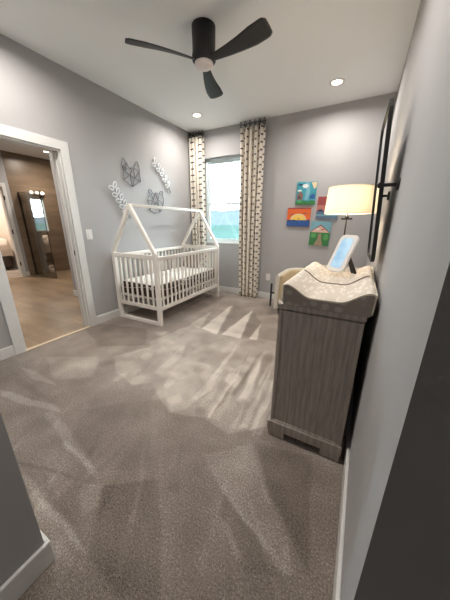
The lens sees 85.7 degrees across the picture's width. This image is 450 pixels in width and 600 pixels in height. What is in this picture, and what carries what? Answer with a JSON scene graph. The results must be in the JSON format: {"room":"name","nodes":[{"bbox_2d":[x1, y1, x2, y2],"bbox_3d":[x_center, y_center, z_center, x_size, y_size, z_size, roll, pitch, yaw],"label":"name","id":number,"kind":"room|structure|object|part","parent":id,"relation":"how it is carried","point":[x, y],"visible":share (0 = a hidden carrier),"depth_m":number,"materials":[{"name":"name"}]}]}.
{"room":"bedroom","nodes":[
{"label":"bedroom","id":0,"kind":"room"},
{"bbox_2d":[0,573,4,586],"bbox_3d":[-1.117,-0.087,-0.115,0.120,2.743,1.380,10,20,27],"label":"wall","id":1,"kind":"structure","parent":0,"point":[2,582],"depth_m":0.81,"materials":[{"name":"paint"}]},
{"bbox_2d":[0,198,17,267],"bbox_3d":[-7.238,-1.872,5.437,3.780,2.743,3.332,10,20,27],"label":"wall","id":2,"kind":"structure","parent":0,"point":[4,231],"depth_m":6.73,"materials":[{"name":"paint"}]},
{"bbox_2d":[41,199,48,230],"bbox_3d":[-4.656,-2.123,6.056,0.050,0.780,0.310,10,20,27],"label":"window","id":3,"kind":"structure","parent":2,"relation":"in","point":[41,199],"depth_m":6.16,"materials":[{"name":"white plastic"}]},
{"bbox_2d":[0,152,28,272],"bbox_3d":[-5.611,-1.536,4.402,0.120,2.743,2.985,10,20,27],"label":"wall","id":4,"kind":"structure","parent":0,"point":[3,179],"depth_m":5.53,"materials":[{"name":"paint"}]},
{"bbox_2d":[0,183,26,276],"bbox_3d":[-5.161,-1.461,5.268,0.140,2.085,1.000,10,20,27],"label":"trim","id":5,"kind":"structure","parent":4,"relation":"attached to","point":[3,193],"depth_m":5.59,"materials":[{"name":"white paint"}]},
{"bbox_2d":[0,150,69,275],"bbox_3d":[-4.363,-2.214,6.579,0.120,2.743,2.215,10,20,27],"label":"shower tile","id":6,"kind":"structure","parent":4,"relation":"attached to","point":[24,173],"depth_m":5.92,"materials":[{"name":"brown tile"}]},
{"bbox_2d":[17,190,56,278],"bbox_3d":[-4.370,-1.493,5.658,0.923,1.920,0.024,10,20,27],"label":"glass panel","id":7,"kind":"object","parent":6,"relation":"attached to","point":[30,202],"visible":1,"depth_m":5.64,"materials":[{"name":"glass"}]},
{"bbox_3d":[-3.968,-1.430,5.447,0.007,1.908,0.012,10,20,27],"label":"edge trim","id":8,"kind":"part","parent":7,"relation":"part of","materials":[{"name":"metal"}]},
{"bbox_2d":[0,412,43,581],"bbox_3d":[-1.572,-0.421,0.938,1.980,2.743,0.120,10,20,27],"label":"wall","id":9,"kind":"structure","parent":0,"point":[20,534],"depth_m":0.81,"materials":[{"name":"paint"}]},
{"bbox_2d":[0,530,55,599],"bbox_3d":[-1.901,1.014,0.758,1.995,0.108,1.515,10,20,27],"label":"baseboard","id":10,"kind":"structure","parent":9,"relation":"attached to","point":[29,572],"depth_m":0.87,"materials":[{"name":"white paint"}]},
{"bbox_2d":[5,267,85,348],"bbox_3d":[-5.324,-0.512,5.878,9.140,0.106,5.400,10,20,27],"label":"floor","id":11,"kind":"structure","parent":0,"point":[47,308],"depth_m":3.86,"materials":[{"name":"beige wood"}]},
{"bbox_2d":[2,256,11,269],"bbox_3d":[-7.238,-1.518,6.364,2.160,1.500,1.640,10,20,27],"label":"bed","id":12,"kind":"object","parent":11,"relation":"on","point":[6,259],"visible":0.49,"depth_m":6.63,"materials":[{"name":"brown wood"}]},
{"bbox_2d":[0,238,13,256],"bbox_3d":[-6.939,-1.340,6.254,1.623,0.527,1.760,10,20,27],"label":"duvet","id":13,"kind":"object","parent":12,"relation":"on","point":[5,248],"visible":0.95,"depth_m":6.50,"materials":[{"name":"beige fabric"}]},
{"bbox_2d":[49,152,76,289],"bbox_3d":[-1.459,-1.620,4.750,1.420,2.743,2.600,10,20,27],"label":"wall","id":14,"kind":"structure","parent":0,"point":[50,153],"depth_m":3.98,"materials":[{"name":"paint"}]},
{"bbox_2d":[0,34,192,348],"bbox_3d":[-1.548,-1.091,3.066,0.120,2.743,4.059,10,20,27],"label":"wall","id":15,"kind":"structure","parent":0,"point":[100,128],"depth_m":2.98,"materials":[{"name":"paint"}]},
{"bbox_2d":[0,345,15,360],"bbox_3d":[-2.246,0.583,2.123,0.015,0.108,0.665,10,20,27],"label":"baseboard","id":16,"kind":"structure","parent":15,"relation":"attached to","point":[7,352],"depth_m":2.35,"materials":[{"name":"white paint"}]},
{"bbox_2d":[0,124,96,354],"bbox_3d":[-1.929,-0.560,2.508,0.156,2.060,0.880,10,20,27],"label":"trim","id":17,"kind":"structure","parent":15,"relation":"attached to","point":[29,139],"depth_m":2.56,"materials":[{"name":"white paint"}]},
{"bbox_2d":[26,326,90,350],"bbox_3d":[-1.886,0.427,2.790,0.032,0.010,0.710,10,20,27],"label":"trim","id":18,"kind":"structure","parent":15,"relation":"attached to","point":[87,326],"depth_m":2.75,"materials":[{"name":"beige wood"}]},
{"bbox_2d":[85,229,92,239],"bbox_3d":[-1.617,-0.781,2.893,0.010,0.120,0.076,10,20,27],"label":"light switch","id":19,"kind":"object","parent":15,"relation":"attached to","point":[89,235],"visible":1,"depth_m":2.89,"materials":[{"name":"white plastic"}]},
{"bbox_2d":[108,181,130,218],"bbox_3d":[-1.376,-1.296,3.160,0.034,0.446,0.301,10,20,27],"label":"wall art","id":20,"kind":"object","parent":15,"relation":"attached to","point":[115,192],"visible":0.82,"depth_m":3.12,"materials":[{"name":"silver metal"}]},
{"bbox_2d":[121,158,140,186],"bbox_3d":[-1.262,-1.708,3.265,0.017,0.334,0.303,10,20,27],"label":"wall art","id":21,"kind":"object","parent":15,"relation":"attached to","point":[124,169],"visible":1,"depth_m":3.27,"materials":[{"name":"silver metal"}]},
{"bbox_2d":[96,292,181,323],"bbox_3d":[-1.135,-0.021,4.061,0.015,0.108,2.204,10,20,27],"label":"baseboard","id":22,"kind":"structure","parent":15,"relation":"attached to","point":[102,318],"depth_m":3.37,"materials":[{"name":"white paint"}]},
{"bbox_2d":[148,189,163,212],"bbox_3d":[-1.060,-1.508,3.718,0.017,0.342,0.361,10,20,27],"label":"wall art","id":23,"kind":"object","parent":15,"relation":"attached to","point":[149,189],"visible":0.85,"depth_m":3.70,"materials":[{"name":"silver metal"}]},
{"bbox_2d":[152,157,170,192],"bbox_3d":[-0.980,-1.906,3.723,0.034,0.452,0.381,10,20,27],"label":"wall art","id":24,"kind":"object","parent":15,"relation":"attached to","point":[154,157],"visible":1,"depth_m":3.71,"materials":[{"name":"silver metal"}]},
{"bbox_2d":[0,289,347,599],"bbox_3d":[-0.347,0.686,2.011,3.480,0.001,5.279,10,20,27],"label":"floor","id":25,"kind":"structure","parent":0,"point":[150,465],"depth_m":1.33,"materials":[{"name":"carpet"}]},
{"bbox_2d":[111,203,218,326],"bbox_3d":[-0.792,-0.620,3.688,0.760,1.480,1.540,9,20,26],"label":"crib","id":26,"kind":"object","parent":25,"relation":"on","point":[155,262],"visible":0.94,"depth_m":3.25,"materials":[{"name":"white paint"}]},
{"bbox_3d":[-1.453,-0.203,3.298,0.050,0.910,0.050,9,20,26],"label":"post","id":27,"kind":"part","parent":26,"relation":"part of","materials":[{"name":"white paint"}]},
{"bbox_3d":[-1.135,-0.545,3.018,0.660,0.055,0.032,9,20,26],"label":"rail","id":28,"kind":"part","parent":26,"relation":"part of","materials":[{"name":"white paint"}]},
{"bbox_3d":[-1.139,0.063,3.210,0.660,0.050,0.028,9,20,26],"label":"rail","id":29,"kind":"part","parent":26,"relation":"part of","materials":[{"name":"white paint"}]},
{"bbox_3d":[-1.140,0.261,3.272,0.660,0.045,0.040,9,20,26],"label":"floor rail","id":30,"kind":"part","parent":26,"relation":"part of","materials":[{"name":"white paint"}]},
{"bbox_3d":[-1.106,-0.778,3.810,0.032,0.045,1.440,9,20,26],"label":"rail","id":31,"kind":"part","parent":26,"relation":"part of","materials":[{"name":"white paint"}]},
{"bbox_3d":[-0.823,-0.101,2.986,0.050,0.910,0.050,9,20,26],"label":"post","id":32,"kind":"part","parent":26,"relation":"part of","materials":[{"name":"white paint"}]},
{"bbox_2d":[121,266,213,297],"bbox_3d":[-0.794,-0.335,3.777,0.666,0.181,1.446,9,20,26],"label":"mattress","id":33,"kind":"object","parent":26,"relation":"on","point":[172,273],"visible":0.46,"depth_m":3.36,"materials":[{"name":"white fabric"}]},
{"bbox_3d":[-0.477,-0.676,3.498,0.032,0.045,1.440,9,20,26],"label":"rail","id":34,"kind":"part","parent":26,"relation":"part of","materials":[{"name":"white paint"}]},
{"bbox_3d":[-0.480,-0.073,3.688,0.028,0.050,1.440,9,20,26],"label":"rail","id":35,"kind":"part","parent":26,"relation":"part of","materials":[{"name":"white paint"}]},
{"bbox_3d":[-0.447,-0.938,4.280,0.660,0.055,0.032,9,20,26],"label":"rail","id":36,"kind":"part","parent":26,"relation":"part of","materials":[{"name":"white paint"}]},
{"bbox_3d":[-0.452,-0.132,4.534,0.660,0.045,0.040,9,20,26],"label":"floor rail","id":37,"kind":"part","parent":26,"relation":"part of","materials":[{"name":"white paint"}]},
{"bbox_3d":[-0.135,-0.494,4.248,0.050,0.910,0.050,9,20,26],"label":"post","id":38,"kind":"part","parent":26,"relation":"part of","materials":[{"name":"white paint"}]},
{"bbox_2d":[269,268,303,312],"bbox_3d":[1.096,-0.117,3.568,0.920,0.615,0.670,10,20,27],"label":"armchair","id":39,"kind":"object","parent":25,"relation":"on","point":[284,276],"visible":0.25,"depth_m":3.48,"materials":[{"name":"beige fabric"}]},
{"bbox_3d":[0.796,-0.071,3.823,0.175,0.370,0.025,10,20,27],"label":"frame","id":40,"kind":"part","parent":39,"relation":"part of","materials":[{"name":"black metal"}]},
{"bbox_2d":[267,265,366,461],"bbox_3d":[0.793,0.266,1.931,0.442,0.863,1.483,10,20,27],"label":"dresser","id":41,"kind":"object","parent":25,"relation":"on","point":[317,352],"visible":0.77,"depth_m":1.30,"materials":[{"name":"grey wood"}]},
{"bbox_3d":[0.801,0.601,2.030,0.420,0.068,1.483,10,20,27],"label":"rail","id":42,"kind":"part","parent":41,"relation":"part of","materials":[{"name":"grey wood"}]},
{"bbox_3d":[0.460,0.419,1.305,0.398,0.712,0.010,10,20,27],"label":"frame","id":43,"kind":"part","parent":41,"relation":"part of","materials":[{"name":"grey wood"}]},
{"bbox_3d":[0.810,-0.127,1.799,0.410,0.034,1.463,10,20,27],"label":"panel","id":44,"kind":"part","parent":41,"relation":"part of","materials":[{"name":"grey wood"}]},
{"bbox_2d":[282,262,377,317],"bbox_3d":[0.673,-0.114,1.495,0.414,0.118,0.850,10,20,27],"label":"changing pad","id":45,"kind":"object","parent":41,"relation":"on","point":[315,286],"visible":0.96,"depth_m":1.23,"materials":[{"name":"beige fabric"}]},
{"bbox_2d":[327,235,358,273],"bbox_3d":[0.799,-0.308,1.638,0.132,0.252,0.154,-7,19,-23],"label":"screen","id":46,"kind":"object","parent":45,"relation":"on","point":[341,256],"visible":0.98,"depth_m":1.63,"materials":[{"name":"blue glass"}]},
{"bbox_2d":[324,184,374,271],"bbox_3d":[0.968,-0.554,1.959,0.347,0.686,0.347,10,20,27],"label":"table lamp","id":47,"kind":"object","parent":41,"relation":"on","point":[348,199],"visible":0.83,"depth_m":1.76,"materials":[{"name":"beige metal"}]},
{"bbox_3d":[0.967,-0.461,1.988,0.012,0.460,0.013,10,20,27],"label":"stem","id":48,"kind":"part","parent":47,"relation":"part of","materials":[{"name":"black metal"}]},
{"bbox_3d":[0.969,-0.774,1.890,0.344,0.190,0.344,10,20,27],"label":"lamp shade","id":49,"kind":"part","parent":47,"relation":"part of","materials":[{"name":"fabric"}]},
{"bbox_2d":[0,0,420,159],"bbox_3d":[-3.540,-2.733,3.477,11.800,0.120,6.750,10,20,27],"label":"ceiling","id":50,"kind":"structure","parent":0,"point":[311,44],"depth_m":2.16,"materials":[{"name":"paint"}]},
{"bbox_2d":[191,113,202,117],"bbox_3d":[-0.401,-2.647,3.475,0.160,0.006,0.160,10,20,27],"label":"recessed light","id":51,"kind":"object","parent":50,"relation":"in","point":[197,115],"visible":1,"depth_m":3.48,"materials":[{"name":"white paint"}]},
{"bbox_2d":[125,17,271,98],"bbox_3d":[-0.071,-2.027,1.950,1.019,0.270,1.077,10,20,27],"label":"ceiling fan","id":52,"kind":"object","parent":50,"relation":"hanging from","point":[204,57],"visible":1,"depth_m":1.86,"materials":[{"name":"black metal"}]},
{"bbox_3d":[-0.467,-1.910,1.843,0.554,0.037,0.141,-5,18,-17],"label":"blade","id":53,"kind":"part","parent":52,"relation":"part of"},
{"bbox_3d":[-0.144,-2.049,2.293,0.141,0.037,0.554,4,18,12],"label":"blade","id":54,"kind":"part","parent":52,"relation":"part of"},
{"bbox_3d":[0.098,-1.893,1.801,0.554,0.037,0.141,16,23,41],"label":"blade","id":55,"kind":"part","parent":52,"relation":"part of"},
{"bbox_2d":[329,78,344,85],"bbox_3d":[1.223,-2.378,2.649,0.160,0.006,0.160,10,20,27],"label":"recessed light","id":56,"kind":"object","parent":50,"relation":"in","point":[338,81],"visible":1,"depth_m":2.65,"materials":[{"name":"white paint"}]},
{"bbox_2d":[191,92,397,292],"bbox_3d":[0.814,-1.214,4.002,3.134,3.043,0.160,10,20,27],"label":"wall","id":57,"kind":"structure","parent":0,"point":[337,144],"depth_m":3.52,"materials":[{"name":"paint"}]},
{"bbox_2d":[205,155,239,243],"bbox_3d":[0.034,-1.726,4.278,0.880,1.415,0.140,10,20,27],"label":"window","id":58,"kind":"structure","parent":57,"relation":"in","point":[209,162],"depth_m":4.37,"materials":[{"name":"white plastic"}]},
{"bbox_3d":[0.013,-1.048,4.459,0.880,0.012,0.070,10,20,27],"label":"sill","id":59,"kind":"part","parent":58,"relation":"part of","materials":[{"name":"white paint"}]},
{"bbox_3d":[0.041,-1.413,4.392,0.790,0.660,0.025,10,20,27],"label":"sash","id":60,"kind":"part","parent":58,"relation":"part of","materials":[{"name":"clear glass"}]},
{"bbox_3d":[0.059,-2.034,4.224,0.790,0.705,0.025,10,20,27],"label":"sash","id":61,"kind":"part","parent":58,"relation":"part of","materials":[{"name":"glass"}]},
{"bbox_2d":[208,285,273,298],"bbox_3d":[0.695,-0.089,4.315,2.974,0.108,0.015,10,20,27],"label":"baseboard","id":62,"kind":"structure","parent":57,"relation":"attached to","point":[221,288],"depth_m":4.56,"materials":[{"name":"white paint"}]},
{"bbox_2d":[286,208,310,226],"bbox_3d":[1.122,-1.264,3.701,0.343,0.266,0.022,11,20,27],"label":"canvas painting","id":63,"kind":"object","parent":57,"relation":"attached to","point":[295,216],"visible":1,"depth_m":3.69,"materials":[{"name":"fabric"}]},
{"bbox_2d":[295,181,317,204],"bbox_3d":[1.193,-1.567,3.565,0.280,0.308,0.022,11,21,27],"label":"canvas painting","id":64,"kind":"object","parent":57,"relation":"attached to","point":[306,191],"visible":1,"depth_m":3.56,"materials":[{"name":"fabric"}]},
{"bbox_2d":[308,221,331,245],"bbox_3d":[1.414,-0.990,3.618,0.282,0.347,0.022,11,21,27],"label":"canvas painting","id":65,"kind":"object","parent":57,"relation":"attached to","point":[320,230],"visible":1,"depth_m":3.61,"materials":[{"name":"fabric"}]},
{"bbox_2d":[315,197,337,219],"bbox_3d":[1.475,-1.321,3.482,0.307,0.315,0.020,10,20,27],"label":"canvas painting","id":66,"kind":"object","parent":57,"relation":"attached to","point":[321,204],"visible":0.6,"depth_m":3.51,"materials":[{"name":"fabric"}]},
{"bbox_3d":[-0.469,-2.789,4.098,0.295,0.012,0.090,10,20,27],"label":"curtain rod","id":67,"kind":"object","parent":57,"relation":"attached to","visible":0},
{"bbox_2d":[188,130,206,289],"bbox_3d":[-0.492,-1.518,4.465,0.289,2.730,0.097,10,20,27],"label":"curtain","id":68,"kind":"object","parent":67,"relation":"hanging from","point":[196,145],"visible":0.7,"depth_m":4.28,"materials":[{"name":"beige fabric"}]},
{"bbox_3d":[0.428,-2.637,3.631,0.420,0.012,0.090,10,20,27],"label":"curtain rod","id":69,"kind":"object","parent":57,"relation":"attached to","visible":0},
{"bbox_2d":[239,117,265,297],"bbox_3d":[0.401,-1.366,3.998,0.401,2.730,0.101,10,20,27],"label":"curtain","id":70,"kind":"object","parent":69,"relation":"hanging from","point":[252,139],"visible":1,"depth_m":3.91,"materials":[{"name":"beige fabric"}]},
{"bbox_2d":[340,0,449,599],"bbox_3d":[1.234,-0.654,1.733,0.160,2.743,3.530,10,20,27],"label":"wall","id":71,"kind":"structure","parent":0,"point":[419,145],"depth_m":0.78,"materials":[{"name":"paint"}]},
{"bbox_2d":[332,382,353,599],"bbox_3d":[1.145,0.591,2.162,0.015,0.108,3.515,10,20,27],"label":"baseboard","id":72,"kind":"structure","parent":71,"relation":"attached to","point":[341,529],"depth_m":1.02,"materials":[{"name":"white paint"}]},
{"bbox_2d":[367,98,400,261],"bbox_3d":[0.867,-0.600,1.340,0.107,0.731,0.576,10,20,27],"label":"mirror","id":73,"kind":"object","parent":71,"relation":"attached to","point":[380,183],"visible":1,"depth_m":1.21,"materials":[{"name":"black metal"}]},
{"bbox_2d":[369,110,388,256],"bbox_3d":[0.852,-0.603,1.348,0.047,0.710,0.461,9,19,26],"label":"mirror glass","id":74,"kind":"object","parent":73,"relation":"attached to","point":[384,137],"depth_m":1.24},
{"bbox_3d":[0.728,-0.536,1.136,0.028,0.028,0.044,10,20,27],"label":"pivot knob","id":75,"kind":"part","parent":73,"relation":"part of","materials":[{"name":"black metal"}]},
{"bbox_3d":[0.751,-0.529,1.116,0.086,0.052,0.052,10,20,27],"label":"wall arm","id":76,"kind":"part","parent":73,"relation":"part of","materials":[{"name":"black metal"}]},
{"bbox_2d":[341,173,449,599],"bbox_3d":[0.555,-0.149,0.112,0.652,2.743,0.100,10,20,27],"label":"wall","id":77,"kind":"structure","parent":0,"point":[401,551],"depth_m":0.35,"materials":[{"name":"paint"}]},
{"label":"outside","id":78,"kind":"structure","parent":0,"visible":0},
{"bbox_2d":[211,209,238,225],"bbox_3d":[-29.967,-70.306,204.243,580.000,14.792,170.000,10,20,27],"label":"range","id":79,"kind":"object","parent":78,"point":[229,217],"visible":0.06,"depth_m":146.95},
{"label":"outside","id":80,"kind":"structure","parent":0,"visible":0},
{"bbox_2d":[211,230,238,238],"bbox_3d":[-72.072,-21.669,73.499,600.000,0.100,58.800,10,20,27],"label":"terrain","id":81,"kind":"structure","parent":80,"point":[224,234],"depth_m":41.56,"materials":[{"name":"teal"}]},
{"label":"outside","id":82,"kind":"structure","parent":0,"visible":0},
{"bbox_2d":[211,225,238,230],"bbox_3d":[-38.135,-34.500,112.613,420.000,1.394,50.000,10,20,27],"label":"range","id":83,"kind":"object","parent":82,"point":[213,227],"visible":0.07,"depth_m":78.32,"materials":[{"name":"teal"}]}
]}

